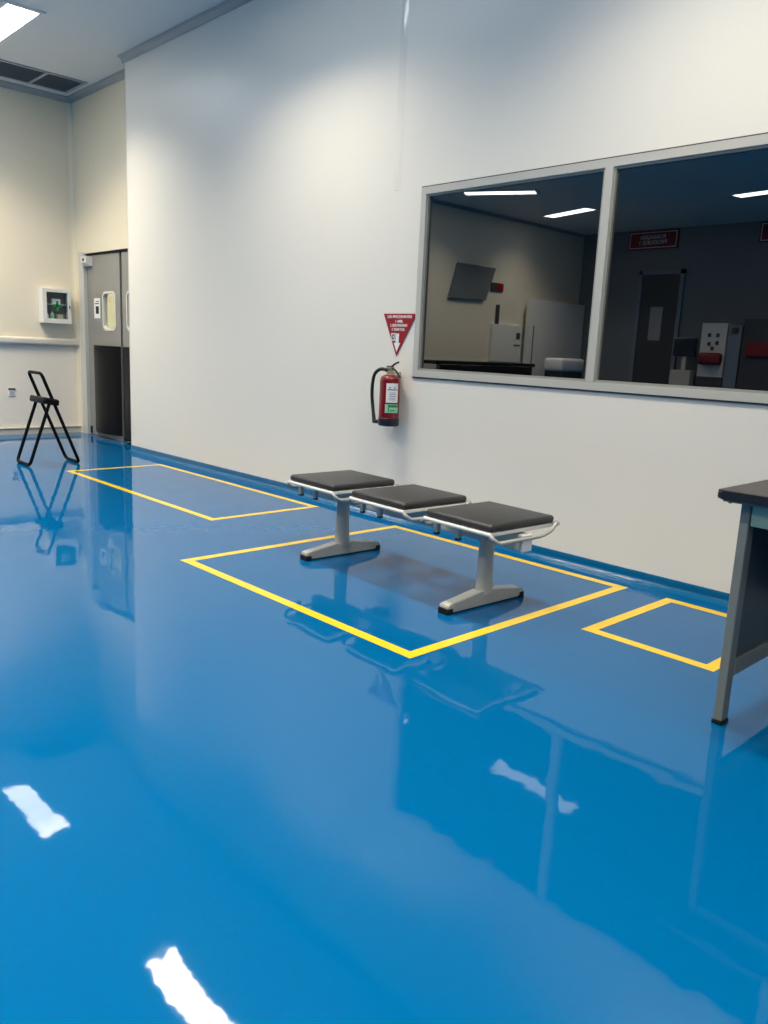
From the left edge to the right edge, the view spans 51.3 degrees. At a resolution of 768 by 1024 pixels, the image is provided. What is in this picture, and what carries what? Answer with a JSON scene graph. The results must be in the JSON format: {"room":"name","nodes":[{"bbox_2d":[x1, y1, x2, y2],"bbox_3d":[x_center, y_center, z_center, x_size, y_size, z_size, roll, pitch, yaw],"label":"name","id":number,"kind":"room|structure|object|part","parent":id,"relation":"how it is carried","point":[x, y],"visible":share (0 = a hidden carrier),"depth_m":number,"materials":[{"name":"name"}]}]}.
{"room":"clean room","nodes":[
{"label":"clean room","id":0,"kind":"room"},
{"bbox_2d":[0,87,76,427],"bbox_3d":[-7.978,-2.226,5.554,11.735,3.687,0.733,-8,16,-43],"label":"wall","id":1,"kind":"structure","parent":0,"point":[35,232],"depth_m":8.86,"materials":[{"name":"beige paint"}]},
{"bbox_2d":[8,388,15,395],"bbox_3d":[-4.162,-1.343,8.947,0.076,0.090,0.011,-8,16,-43],"label":"wall socket","id":2,"kind":"object","parent":1,"relation":"attached to","point":[11,391],"visible":1,"depth_m":8.94,"materials":[{"name":"white plastic"}]},
{"bbox_2d":[0,80,69,102],"bbox_3d":[-4.764,-4.347,7.592,3.615,0.055,0.055,-8,16,-43],"label":"trim","id":3,"kind":"structure","parent":1,"relation":"attached to","point":[5,84],"depth_m":8.55,"materials":[{"name":"grey"}]},
{"bbox_2d":[0,336,78,345],"bbox_3d":[-4.883,-1.787,8.112,3.615,0.081,0.050,-8,16,-43],"label":"trim","id":4,"kind":"structure","parent":1,"relation":"attached to","point":[3,339],"depth_m":9.01,"materials":[{"name":"grey"}]},
{"bbox_2d":[0,426,80,434],"bbox_3d":[-4.936,-0.804,8.320,3.615,0.076,0.026,-8,16,-43],"label":"baseboard","id":5,"kind":"structure","parent":1,"relation":"attached to","point":[20,430],"depth_m":9.19,"materials":[{"name":"grey"}]},
{"bbox_2d":[38,288,71,323],"bbox_3d":[-3.720,-2.327,9.049,0.316,0.375,0.130,-8,16,-43],"label":"upper cabinet","id":6,"kind":"object","parent":1,"relation":"attached to","point":[45,295],"visible":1,"depth_m":9.05,"materials":[{"name":"white metal"}]},
{"bbox_2d":[51,299,59,303],"bbox_3d":[-3.721,-2.385,9.063,0.090,0.059,0.050,-8,16,-43],"label":"box","id":7,"kind":"object","parent":6,"relation":"on","point":[53,301],"visible":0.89,"depth_m":9.04,"materials":[{"name":"white"}]},
{"bbox_3d":[-3.763,-2.338,9.093,0.292,0.351,0.005,-8,16,-43],"label":"panel","id":8,"kind":"part","parent":6,"relation":"part of","materials":[{"name":"grey"}]},
{"bbox_2d":[56,314,62,318],"bbox_3d":[-3.697,-2.207,9.120,0.065,0.088,0.045,-8,16,-43],"label":"carton","id":9,"kind":"object","parent":6,"relation":"in","point":[58,316],"visible":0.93,"depth_m":9.10,"materials":[{"name":"grey cardboard"}]},
{"bbox_2d":[66,103,80,425],"bbox_3d":[-3.551,-2.767,9.169,0.040,3.567,0.040,-8,16,-43],"label":"trim","id":10,"kind":"structure","parent":1,"relation":"attached to","point":[69,105],"depth_m":9.15,"materials":[{"name":"beige paint"}]},
{"bbox_2d":[72,79,127,432],"bbox_3d":[-2.864,-2.605,8.577,0.120,3.687,1.877,-8,16,-43],"label":"wall","id":11,"kind":"structure","parent":0,"point":[98,118],"depth_m":8.50,"materials":[{"name":"beige paint"}]},
{"bbox_2d":[67,69,124,102],"bbox_3d":[-2.898,-4.387,8.210,0.055,0.055,1.727,-8,16,-43],"label":"trim","id":12,"kind":"structure","parent":11,"relation":"attached to","point":[120,75],"depth_m":8.28,"materials":[{"name":"grey"}]},
{"bbox_2d":[78,249,130,441],"bbox_3d":[-2.919,-1.802,8.723,0.169,2.050,1.640,-8,16,-43],"label":"door","id":13,"kind":"structure","parent":11,"relation":"in","point":[105,352],"depth_m":8.84,"materials":[{"name":"grey metal"}]},
{"bbox_2d":[80,256,92,265],"bbox_3d":[-3.326,-2.803,8.938,0.078,0.100,0.140,-8,16,-43],"label":"sensor","id":14,"kind":"object","parent":13,"relation":"attached to","point":[85,260],"visible":1,"depth_m":8.90,"materials":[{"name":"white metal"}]},
{"bbox_2d":[94,298,99,317],"bbox_3d":[-3.211,-2.279,8.945,0.036,0.220,0.150,-8,16,-43],"label":"notice","id":15,"kind":"object","parent":13,"relation":"attached to","point":[96,300],"visible":1,"depth_m":8.94,"materials":[{"name":"white plastic"}]},
{"bbox_3d":[-3.121,-1.365,8.941,0.079,0.970,0.674,-8,16,-43],"label":"kick plate","id":16,"kind":"part","parent":13,"relation":"part of","materials":[{"name":"black"}]},
{"bbox_3d":[-2.653,-1.246,8.458,0.079,0.970,0.576,-8,16,-43],"label":"kick plate","id":17,"kind":"part","parent":13,"relation":"part of","materials":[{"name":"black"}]},
{"bbox_2d":[107,294,114,328],"bbox_3d":[-3.129,-2.485,10.715,2.355,2.820,5.900,-8,16,-43],"label":"wall","id":18,"kind":"structure","parent":0,"point":[110,298],"depth_m":13.21,"materials":[{"name":"beige paint"}]},
{"bbox_2d":[0,0,224,95],"bbox_3d":[-2.318,-2.976,0.979,14.100,0.100,14.800,-8,16,-43],"label":"ceiling","id":19,"kind":"structure","parent":0,"point":[83,40],"depth_m":6.89,"materials":[{"name":"paint"}]},
{"bbox_2d":[0,0,45,45],"bbox_3d":[-3.287,-4.146,6.826,0.330,0.014,1.230,-8,16,-43],"label":"recessed light","id":20,"kind":"object","parent":19,"relation":"in","point":[14,17],"visible":1,"depth_m":6.62,"materials":[{"name":"white plastic"}]},
{"bbox_2d":[0,4,37,40],"bbox_3d":[-3.287,-4.147,6.826,0.250,0.008,1.150,-8,16,-43],"label":"diffuser","id":21,"kind":"object","parent":20,"relation":"attached to","point":[13,18],"depth_m":6.65,"materials":[{"name":"white plastic"}]},
{"bbox_2d":[0,59,87,92],"bbox_3d":[-3.549,-4.423,8.131,0.870,0.013,0.530,-8,16,-43],"label":"ceiling vent","id":22,"kind":"object","parent":19,"relation":"in","point":[8,69],"visible":1,"depth_m":8.14,"materials":[{"name":"grey metal"}]},
{"bbox_2d":[0,62,43,81],"bbox_3d":[-3.689,-4.402,8.000,0.415,0.013,0.470,-8,16,-43],"label":"grille","id":23,"kind":"object","parent":22,"relation":"attached to","point":[10,70],"depth_m":8.01,"materials":[{"name":"grey metal"}]},
{"bbox_2d":[33,74,81,91],"bbox_3d":[-3.386,-4.445,8.283,0.353,0.011,0.467,-8,16,-43],"label":"grille","id":24,"kind":"object","parent":22,"relation":"attached to","point":[56,82],"depth_m":8.28,"materials":[{"name":"grey metal"}]},
{"bbox_2d":[0,432,767,1023],"bbox_3d":[-2.487,0.742,1.732,14.100,0.120,14.800,-8,16,-43],"label":"floor","id":25,"kind":"structure","parent":0,"point":[222,801],"depth_m":2.12,"materials":[{"name":"blue paint"}]},
{"bbox_2d":[16,370,79,465],"bbox_3d":[-2.973,-0.833,7.053,0.460,0.811,0.356,-8,16,-43],"label":"folding chair","id":26,"kind":"object","parent":25,"relation":"on","point":[50,401],"visible":1,"depth_m":7.02,"materials":[{"name":"black metal"}]},
{"bbox_3d":[-3.067,-0.698,6.995,0.217,0.560,0.328,-8,16,-43],"label":"leg frame","id":27,"kind":"part","parent":26,"relation":"part of","materials":[{"name":"black metal"}]},
{"bbox_3d":[-2.980,-0.979,7.011,0.138,0.074,0.330,-8,16,-43],"label":"seat","id":28,"kind":"part","parent":26,"relation":"part of","materials":[{"name":"black plastic"}]},
{"bbox_2d":[67,464,318,520],"bbox_3d":[-1.577,-0.192,6.243,0.886,0.001,2.310,-8,16,-43],"label":"floor marking","id":29,"kind":"object","parent":25,"relation":"on","point":[71,471],"depth_m":5.95,"materials":[{"name":"yellow paint"}]},
{"bbox_2d":[181,525,627,657],"bbox_3d":[0.085,0.316,4.105,1.564,0.001,1.690,-8,16,-43],"label":"floor marking","id":30,"kind":"object","parent":25,"relation":"on","point":[192,561],"depth_m":3.67,"materials":[{"name":"yellow paint"}]},
{"bbox_2d":[287,470,559,615],"bbox_3d":[0.114,0.115,4.017,0.518,0.432,1.529,-7,15,-40],"label":"bench","id":31,"kind":"object","parent":25,"relation":"on","point":[490,523],"visible":1,"depth_m":3.75,"materials":[{"name":"black leather"}]},
{"bbox_3d":[-0.389,-0.130,4.242,0.019,0.019,0.400,-7,15,-40],"label":"rail","id":32,"kind":"part","parent":31,"relation":"part of","materials":[{"name":"white metal"}]},
{"bbox_3d":[-0.228,-0.150,4.380,0.420,0.017,0.392,-7,15,-40],"label":"seat frame","id":33,"kind":"part","parent":31,"relation":"part of","materials":[{"name":"white metal"}]},
{"bbox_3d":[-0.226,0.024,4.403,0.100,0.317,0.076,-7,15,-40],"label":"post","id":34,"kind":"part","parent":31,"relation":"part of","materials":[{"name":"silver metal"}]},
{"bbox_3d":[-0.037,-0.033,3.845,0.019,0.019,0.400,-7,15,-40],"label":"rail","id":35,"kind":"part","parent":31,"relation":"part of","materials":[{"name":"white metal"}]},
{"bbox_3d":[0.124,-0.053,3.982,0.420,0.017,0.392,-7,15,-40],"label":"seat frame","id":36,"kind":"part","parent":31,"relation":"part of","materials":[{"name":"white metal"}]},
{"bbox_3d":[0.312,0.062,3.450,0.019,0.019,0.400,-7,15,-40],"label":"rail","id":37,"kind":"part","parent":31,"relation":"part of","materials":[{"name":"white metal"}]},
{"bbox_3d":[0.462,0.213,3.626,0.100,0.317,0.076,-7,15,-40],"label":"post","id":38,"kind":"part","parent":31,"relation":"part of","materials":[{"name":"silver metal"}]},
{"bbox_3d":[0.473,0.042,3.588,0.420,0.017,0.392,-7,15,-40],"label":"seat frame","id":39,"kind":"part","parent":31,"relation":"part of","materials":[{"name":"white metal"}]},
{"bbox_2d":[582,598,726,671],"bbox_3d":[1.303,0.507,3.437,0.746,0.001,0.574,-8,16,-43],"label":"floor marking","id":40,"kind":"object","parent":25,"relation":"on","point":[714,665],"depth_m":3.40,"materials":[{"name":"yellow paint"}]},
{"bbox_2d":[711,480,767,725],"bbox_3d":[1.669,0.365,2.323,0.736,0.752,1.202,-8,16,-43],"label":"desk","id":41,"kind":"object","parent":25,"relation":"on","point":[745,642],"visible":1,"depth_m":2.51,"materials":[{"name":"black metal"}]},
{"bbox_3d":[1.093,0.317,2.493,0.048,0.704,0.029,-8,16,-43],"label":"leg","id":42,"kind":"part","parent":41,"relation":"part of","materials":[{"name":"grey metal"}]},
{"bbox_3d":[1.684,0.029,2.252,0.700,0.008,1.170,-8,16,-43],"label":"frame","id":43,"kind":"part","parent":41,"relation":"part of","materials":[{"name":"grey metal"}]},
{"bbox_3d":[1.317,0.187,2.675,0.552,0.501,0.010,-8,16,-43],"label":"panel","id":44,"kind":"part","parent":41,"relation":"part of","materials":[{"name":"grey metal"}]},
{"bbox_3d":[1.462,0.098,2.053,0.020,0.068,1.020,-8,16,-43],"label":"drawer","id":45,"kind":"part","parent":41,"relation":"part of","materials":[{"name":"green"}]},
{"bbox_2d":[125,0,767,593],"bbox_3d":[1.752,-1.384,3.581,0.215,3.687,12.140,-8,16,-43],"label":"wall","id":46,"kind":"structure","parent":0,"point":[271,239],"depth_m":5.17,"materials":[{"name":"white paint"}]},
{"bbox_2d":[124,63,131,445],"bbox_3d":[-2.415,-2.418,7.876,0.219,3.637,0.006,-8,16,-43],"label":"trim","id":47,"kind":"structure","parent":46,"relation":"attached to","point":[124,63],"depth_m":7.79,"materials":[{"name":"white paint"}]},
{"bbox_2d":[117,0,251,63],"bbox_3d":[1.718,-3.152,3.147,0.055,0.055,12.190,-8,16,-43],"label":"trim","id":48,"kind":"structure","parent":46,"relation":"attached to","point":[226,6],"depth_m":6.64,"materials":[{"name":"grey"}]},
{"bbox_2d":[370,361,400,426],"bbox_3d":[0.007,-0.777,5.233,0.231,0.421,0.154,5,12,12],"label":"fire extinguisher","id":49,"kind":"object","parent":46,"relation":"attached to","point":[389,397],"visible":1,"depth_m":5.19,"materials":[{"name":"red metal"}]},
{"bbox_2d":[388,405,397,411],"bbox_3d":[0.059,-0.670,5.188,0.070,0.048,0.010,-3,13,-25],"label":"print","id":50,"kind":"object","parent":49,"relation":"attached to","point":[391,408],"depth_m":5.18,"materials":[{"name":"green paper"}]},
{"bbox_2d":[384,314,414,355],"bbox_3d":[0.099,-1.155,5.219,0.007,0.270,0.304,-8,16,-43],"label":"triangular sign","id":51,"kind":"object","parent":46,"relation":"attached to","point":[399,325],"visible":1,"depth_m":5.22,"materials":[{"name":"red plastic"}]},
{"bbox_2d":[394,0,409,190],"bbox_3d":[0.118,-2.793,4.952,0.002,1.517,0.064,-8,16,-43],"label":"trim","id":52,"kind":"structure","parent":46,"relation":"attached to","point":[405,3],"depth_m":4.99,"materials":[{"name":"white"}]},
{"bbox_2d":[130,445,729,606],"bbox_3d":[1.580,0.406,3.855,0.036,0.058,12.140,-8,16,-43],"label":"baseboard","id":53,"kind":"structure","parent":46,"relation":"attached to","point":[634,576],"depth_m":4.47,"materials":[{"name":"blue paint"}]},
{"bbox_2d":[412,132,767,405],"bbox_3d":[1.150,-1.214,4.156,0.114,1.166,2.640,-8,16,-43],"label":"window","id":54,"kind":"structure","parent":46,"relation":"in","point":[645,273],"depth_m":4.10,"materials":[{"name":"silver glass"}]},
{"bbox_3d":[0.686,-1.325,4.597,0.006,1.058,1.236,-8,16,-43],"label":"glass pane","id":55,"kind":"part","parent":54,"relation":"part of","materials":[{"name":"clear glass"}]},
{"bbox_3d":[1.575,-1.099,3.681,0.006,1.058,1.239,-8,16,-43],"label":"glass pane","id":56,"kind":"part","parent":54,"relation":"part of","materials":[{"name":"clear glass"}]}
]}

